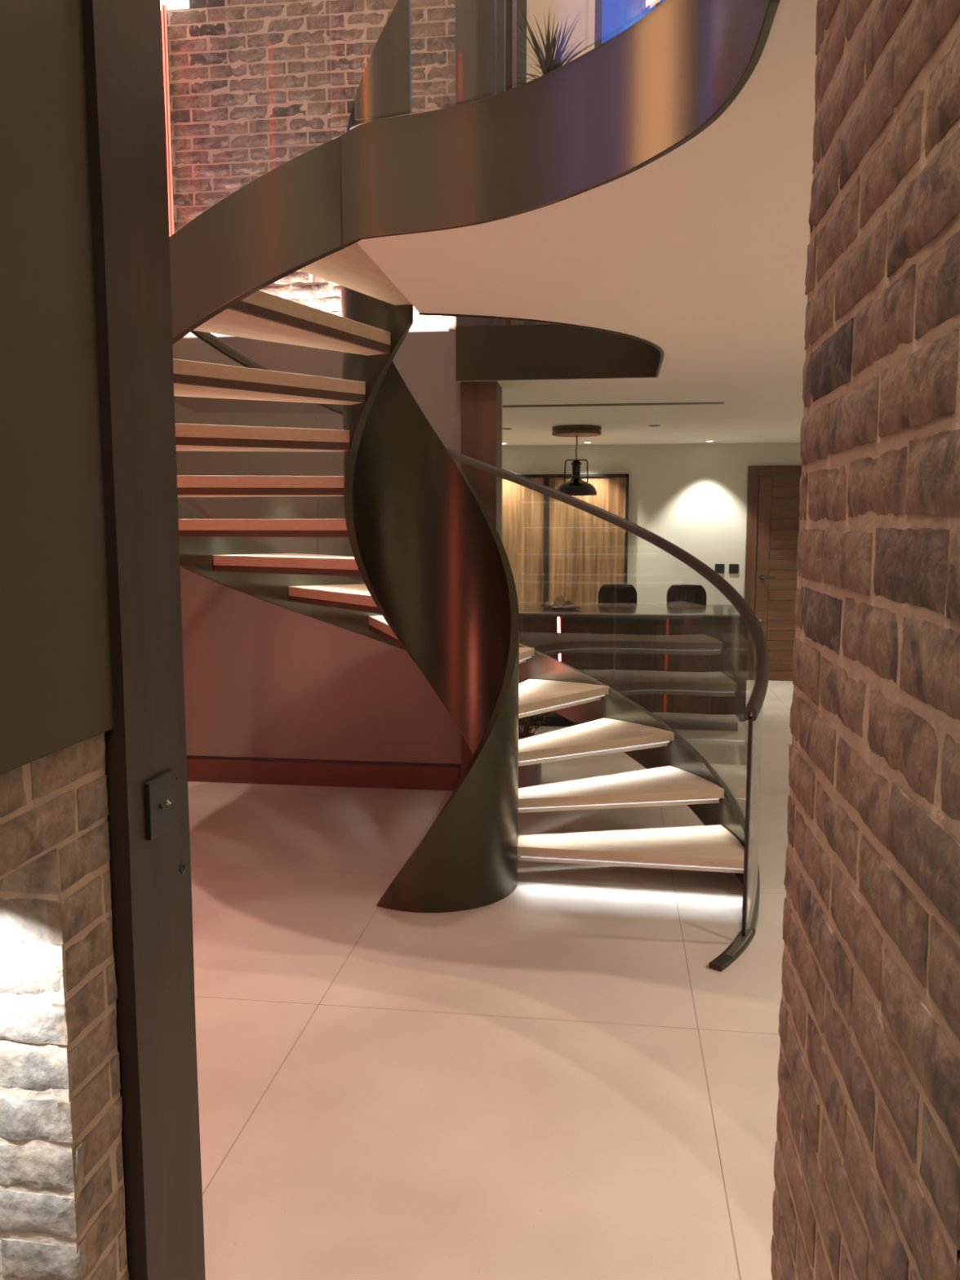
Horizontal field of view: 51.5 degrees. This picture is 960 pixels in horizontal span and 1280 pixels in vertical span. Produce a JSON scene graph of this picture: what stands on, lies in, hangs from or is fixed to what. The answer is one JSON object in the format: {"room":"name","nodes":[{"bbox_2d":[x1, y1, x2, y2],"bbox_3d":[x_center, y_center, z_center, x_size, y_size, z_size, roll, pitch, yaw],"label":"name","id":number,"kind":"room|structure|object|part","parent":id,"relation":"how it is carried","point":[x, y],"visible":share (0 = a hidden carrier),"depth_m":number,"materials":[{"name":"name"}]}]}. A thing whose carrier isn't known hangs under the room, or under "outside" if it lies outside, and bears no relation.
{"room":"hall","nodes":[
{"label":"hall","id":0,"kind":"room"},
{"bbox_2d":[0,848,88,1279],"bbox_3d":[-0.805,0.830,1.494,0.442,1.091,0.027,1,7,7],"label":"wall niche","id":1,"kind":"object","parent":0,"point":[37,1172],"visible":0.98,"depth_m":1.45,"materials":[{"name":"brick"}]},
{"bbox_2d":[0,0,128,1279],"bbox_3d":[-0.904,0.051,0.999,0.548,2.753,1.119,1,7,7],"label":"wall","id":2,"kind":"structure","parent":0,"point":[56,683],"depth_m":1.37,"materials":[{"name":"grey paint"}]},
{"bbox_2d":[160,0,456,337],"bbox_3d":[-0.970,-4.159,5.459,1.765,4.920,0.150,1,7,7],"label":"brick wall","id":3,"kind":"structure","parent":0,"point":[255,86],"depth_m":5.55,"materials":[{"name":"red brick"}]},
{"bbox_2d":[161,4,174,235],"bbox_3d":[-1.741,-3.222,5.518,0.027,2.996,0.016,1,7,7],"label":"neon line","id":4,"kind":"object","parent":3,"relation":"attached to","point":[164,16],"visible":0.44,"depth_m":5.55,"materials":[{"name":"plastic"}]},
{"bbox_2d":[160,0,189,9],"bbox_3d":[-1.719,-3.619,5.449,0.200,0.250,0.150,1,7,7],"label":"wall lamp","id":5,"kind":"object","parent":3,"relation":"attached to","point":[171,4],"visible":0.6,"depth_m":5.48,"materials":[{"name":"white"}]},
{"bbox_2d":[455,0,506,326],"bbox_3d":[0.007,-4.136,5.164,0.260,4.898,0.120,1,7,7],"label":"column","id":6,"kind":"structure","parent":3,"relation":"attached to","point":[475,20],"depth_m":5.23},
{"bbox_2d":[172,331,461,779],"bbox_3d":[-0.969,-0.441,5.867,1.775,2.600,0.200,1,7,7],"label":"wall","id":7,"kind":"structure","parent":0,"point":[262,678],"depth_m":5.81,"materials":[{"name":"paint"}]},
{"bbox_2d":[183,328,448,337],"bbox_3d":[-0.937,-1.729,5.629,1.540,0.011,0.020,1,7,7],"label":"led strip","id":8,"kind":"object","parent":7,"relation":"attached to","point":[443,330],"visible":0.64,"depth_m":5.54,"materials":[{"name":"white"}]},
{"bbox_2d":[186,758,459,791],"bbox_3d":[-0.991,0.793,5.900,1.760,0.140,0.022,1,7,7],"label":"baseboard","id":9,"kind":"structure","parent":7,"relation":"attached to","point":[217,771],"depth_m":5.88,"materials":[{"name":"brown wood"}]},
{"bbox_2d":[186,755,459,767],"bbox_3d":[-0.990,0.716,5.895,1.760,0.015,0.014,1,7,7],"label":"trim","id":10,"kind":"structure","parent":7,"relation":"attached to","point":[188,756],"depth_m":5.88,"materials":[{"name":"black"}]},
{"bbox_2d":[501,390,502,541],"bbox_3d":[0.031,-0.310,5.947,0.190,2.320,0.110,1,7,7],"label":"trim","id":11,"kind":"structure","parent":7,"relation":"attached to","point":[502,390],"depth_m":5.89,"materials":[{"name":"paint"}]},
{"bbox_2d":[418,312,663,381],"bbox_3d":[0.293,-1.447,4.492,1.085,0.288,1.744,1,7,7],"label":"trim","id":12,"kind":"structure","parent":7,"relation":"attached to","point":[554,350],"depth_m":5.34,"materials":[{"name":"brown metal"}]},
{"bbox_2d":[187,680,793,1279],"bbox_3d":[0.598,1.058,4.664,6.400,0.100,11.500,1,7,7],"label":"floor","id":13,"kind":"structure","parent":0,"point":[553,1078],"depth_m":2.94,"materials":[{"name":"tile"}]},
{"bbox_2d":[82,0,205,1279],"bbox_3d":[-0.591,-0.023,1.622,0.127,2.750,0.224,1,7,7],"label":"door frame","id":14,"kind":"structure","parent":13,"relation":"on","point":[152,910],"depth_m":1.59,"materials":[{"name":"black wood"}]},
{"bbox_2d":[144,768,177,840],"bbox_3d":[-0.522,0.270,1.641,0.016,0.094,0.096,1,7,7],"label":"switch plate","id":15,"kind":"object","parent":14,"relation":"attached to","point":[160,797],"visible":1,"depth_m":1.63,"materials":[{"name":"black metal"}]},
{"bbox_2d":[169,0,780,971],"bbox_3d":[-0.273,-0.640,3.569,2.733,3.526,3.864,1,7,7],"label":"spiral staircase","id":16,"kind":"structure","parent":13,"relation":"on","point":[433,563],"depth_m":3.93,"materials":[{"name":"brown metal"}]},
{"bbox_3d":[-0.273,-1.058,3.521,2.733,2.684,3.865,1,7,7],"label":"handrail","id":17,"kind":"part","parent":16,"relation":"part of","materials":[{"name":"metal"}]},
{"bbox_3d":[0.986,0.233,4.431,0.299,1.524,1.675,-1,7,-9],"label":"glass panel","id":18,"kind":"part","parent":16,"relation":"part of","materials":[{"name":"clear glass"}]},
{"bbox_2d":[460,381,502,777],"bbox_3d":[0.010,-0.287,5.749,0.204,2.320,0.274,1,7,7],"label":"timber post","id":19,"kind":"object","parent":13,"relation":"on","point":[481,402],"visible":0.33,"depth_m":5.52,"materials":[{"name":"brown wood"}]},
{"bbox_2d":[518,714,549,788],"bbox_3d":[0.256,0.579,5.861,0.246,0.575,0.250,-6,9,-42],"label":"potted plant","id":20,"kind":"object","parent":13,"relation":"on","point":[529,775],"visible":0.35,"depth_m":5.80,"materials":[{"name":"green plant"}]},
{"bbox_3d":[0.264,0.713,5.877,0.200,0.305,0.200,1,7,7],"label":"pot","id":21,"kind":"part","parent":20,"relation":"part of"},
{"bbox_2d":[502,473,629,603],"bbox_3d":[0.665,-0.640,10.038,1.620,2.030,0.050,1,7,7],"label":"tall cabinet","id":22,"kind":"object","parent":13,"relation":"on","point":[553,547],"visible":0.38,"depth_m":9.97,"materials":[{"name":"brown wood"}]},
{"bbox_3d":[0.266,-0.664,10.094,0.759,1.941,0.031,1,7,7],"label":"door","id":23,"kind":"part","parent":22,"relation":"part of","materials":[{"name":"brown wood"}]},
{"bbox_3d":[1.066,-0.652,9.989,0.759,1.941,0.031,1,7,7],"label":"door","id":24,"kind":"part","parent":22,"relation":"part of","materials":[{"name":"brown wood"}]},
{"bbox_2d":[598,583,636,603],"bbox_3d":[1.183,0.038,8.609,0.400,1.016,0.447,1,7,7],"label":"dining chair","id":25,"kind":"object","parent":13,"relation":"on","point":[615,593],"visible":0.33,"depth_m":8.71,"materials":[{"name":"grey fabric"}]},
{"bbox_2d":[518,602,748,731],"bbox_3d":[0.682,0.180,7.963,2.780,0.880,0.980,1,7,7],"label":"kitchen island","id":26,"kind":"object","parent":13,"relation":"on","point":[685,664],"visible":0.36,"depth_m":7.45,"materials":[{"name":"wood"}]},
{"bbox_3d":[0.265,0.221,7.597,0.646,0.724,0.020,1,7,7],"label":"panel","id":27,"kind":"part","parent":26,"relation":"part of","materials":[{"name":"brown wood"}]},
{"bbox_3d":[0.949,0.231,7.507,0.726,0.724,0.020,1,7,7],"label":"panel","id":28,"kind":"part","parent":26,"relation":"part of","materials":[{"name":"brown wood"}]},
{"bbox_2d":[518,602,741,617],"bbox_3d":[0.682,-0.251,7.913,2.780,0.012,0.980,1,7,7],"label":"island countertop","id":29,"kind":"structure","parent":26,"relation":"on","point":[530,608],"depth_m":7.68,"materials":[{"name":"stone"}]},
{"bbox_2d":[542,604,581,609],"bbox_3d":[0.641,-0.253,7.786,0.304,0.021,0.304,1,7,7],"label":"serving dish","id":30,"kind":"object","parent":29,"relation":"on","point":[555,607],"visible":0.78,"depth_m":7.68,"materials":[{"name":"grey"}]},
{"bbox_2d":[540,604,553,607],"bbox_3d":[0.528,-0.269,7.759,0.086,0.020,0.124,-2,7,-15],"label":"scallop shell","id":31,"kind":"object","parent":30,"relation":"on","point":[544,605],"visible":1,"depth_m":7.73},
{"bbox_2d":[553,595,565,606],"bbox_3d":[0.623,-0.305,7.772,0.098,0.089,0.036,1,7,7],"label":"shell","id":32,"kind":"object","parent":30,"relation":"on","point":[559,597],"visible":1,"depth_m":7.76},
{"bbox_2d":[563,600,573,605],"bbox_3d":[0.705,-0.287,7.801,0.104,0.047,0.072,4,8,29],"label":"scallop shell","id":33,"kind":"object","parent":30,"relation":"on","point":[567,602],"visible":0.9,"depth_m":7.81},
{"bbox_3d":[1.643,0.242,7.415,0.666,0.724,0.020,1,7,7],"label":"panel","id":34,"kind":"part","parent":26,"relation":"part of","materials":[{"name":"brown wood"}]},
{"bbox_2d":[666,584,706,604],"bbox_3d":[1.768,0.047,8.532,0.400,1.016,0.447,1,7,7],"label":"dining chair","id":35,"kind":"object","parent":13,"relation":"on","point":[676,593],"visible":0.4,"depth_m":8.63,"materials":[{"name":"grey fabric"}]},
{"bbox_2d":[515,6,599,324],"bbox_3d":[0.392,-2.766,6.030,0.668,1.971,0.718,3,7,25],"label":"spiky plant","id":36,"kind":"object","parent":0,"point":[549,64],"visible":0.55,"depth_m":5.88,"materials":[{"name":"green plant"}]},
{"bbox_3d":[0.411,-1.995,6.111,0.340,0.420,0.340,1,7,7],"label":"pot","id":37,"kind":"part","parent":36,"relation":"part of","materials":[{"name":"brown"}]},
{"bbox_2d":[526,0,595,82],"bbox_3d":[2.152,-4.335,6.876,3.660,4.898,0.100,1,7,7],"label":"wall","id":38,"kind":"structure","parent":0,"point":[584,26],"depth_m":7.04,"materials":[{"name":"beige paint"}]},
{"bbox_2d":[594,0,665,48],"bbox_3d":[1.273,-4.297,6.987,0.930,1.400,0.080,1,7,7],"label":"window","id":39,"kind":"structure","parent":38,"relation":"in","point":[612,17],"depth_m":7.02,"materials":[{"name":"glass"}]},
{"bbox_2d":[350,0,817,445],"bbox_3d":[0.762,-1.580,5.605,6.200,0.282,8.800,1,7,7],"label":"ceiling","id":40,"kind":"structure","parent":0,"point":[698,253],"depth_m":3.08,"materials":[{"name":"white paint"}]},
{"bbox_2d":[505,0,516,324],"bbox_3d":[0.170,-4.188,5.609,0.055,4.898,0.250,1,7,7],"label":"trim","id":41,"kind":"structure","parent":40,"relation":"on","point":[511,5],"depth_m":5.60,"materials":[{"name":"brown wood"}]},
{"bbox_2d":[551,424,601,495],"bbox_3d":[0.784,-1.454,8.104,0.396,0.545,0.396,1,7,7],"label":"pendant lamp","id":42,"kind":"object","parent":40,"relation":"hanging from","point":[575,486],"visible":0.96,"depth_m":8.01,"materials":[{"name":"black metal"}]},
{"bbox_3d":[0.784,-1.323,8.120,0.344,0.280,0.344,1,7,7],"label":"lamp shade","id":43,"kind":"part","parent":42,"relation":"part of","materials":[{"name":"black metal"}]},
{"bbox_3d":[0.784,-1.566,8.091,0.017,0.200,0.012,1,7,7],"label":"cord","id":44,"kind":"part","parent":42,"relation":"part of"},
{"bbox_2d":[502,401,724,407],"bbox_3d":[0.685,-1.545,6.553,1.800,0.006,0.070,1,7,7],"label":"ceiling vent","id":45,"kind":"object","parent":40,"relation":"in","point":[713,402],"visible":0.71,"depth_m":6.53,"materials":[{"name":"black"}]},
{"bbox_2d":[502,442,800,671],"bbox_3d":[1.330,-0.783,10.009,6.200,2.320,0.100,1,7,7],"label":"wall","id":46,"kind":"structure","parent":0,"point":[693,496],"depth_m":9.82,"materials":[{"name":"paint"}]},
{"bbox_2d":[715,564,724,573],"bbox_3d":[2.363,-0.703,9.821,0.092,0.092,0.016,1,7,7],"label":"light switch","id":47,"kind":"object","parent":46,"relation":"attached to","point":[719,568],"visible":0.88,"depth_m":9.82,"materials":[{"name":"black plastic"}]},
{"bbox_2d":[728,564,738,573],"bbox_3d":[2.498,-0.701,9.804,0.092,0.092,0.016,1,7,7],"label":"light switch","id":48,"kind":"object","parent":46,"relation":"attached to","point":[733,568],"visible":1,"depth_m":9.80,"materials":[{"name":"black plastic"}]},
{"bbox_2d":[744,465,801,680],"bbox_3d":[3.092,-0.637,9.697,0.990,2.103,0.084,1,7,7],"label":"door","id":49,"kind":"structure","parent":46,"relation":"in","point":[764,518],"depth_m":9.73,"materials":[{"name":"brown wood"}]},
{"bbox_3d":[2.805,-0.609,9.728,0.146,0.052,0.062,1,7,7],"label":"handle","id":50,"kind":"part","parent":49,"relation":"part of","materials":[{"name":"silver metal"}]},
{"bbox_2d":[770,0,959,1279],"bbox_3d":[0.509,0.050,1.016,0.254,2.753,0.726,1,7,7],"label":"wall","id":51,"kind":"structure","parent":0,"point":[867,1159],"depth_m":0.95,"materials":[{"name":"brick"}]}
]}

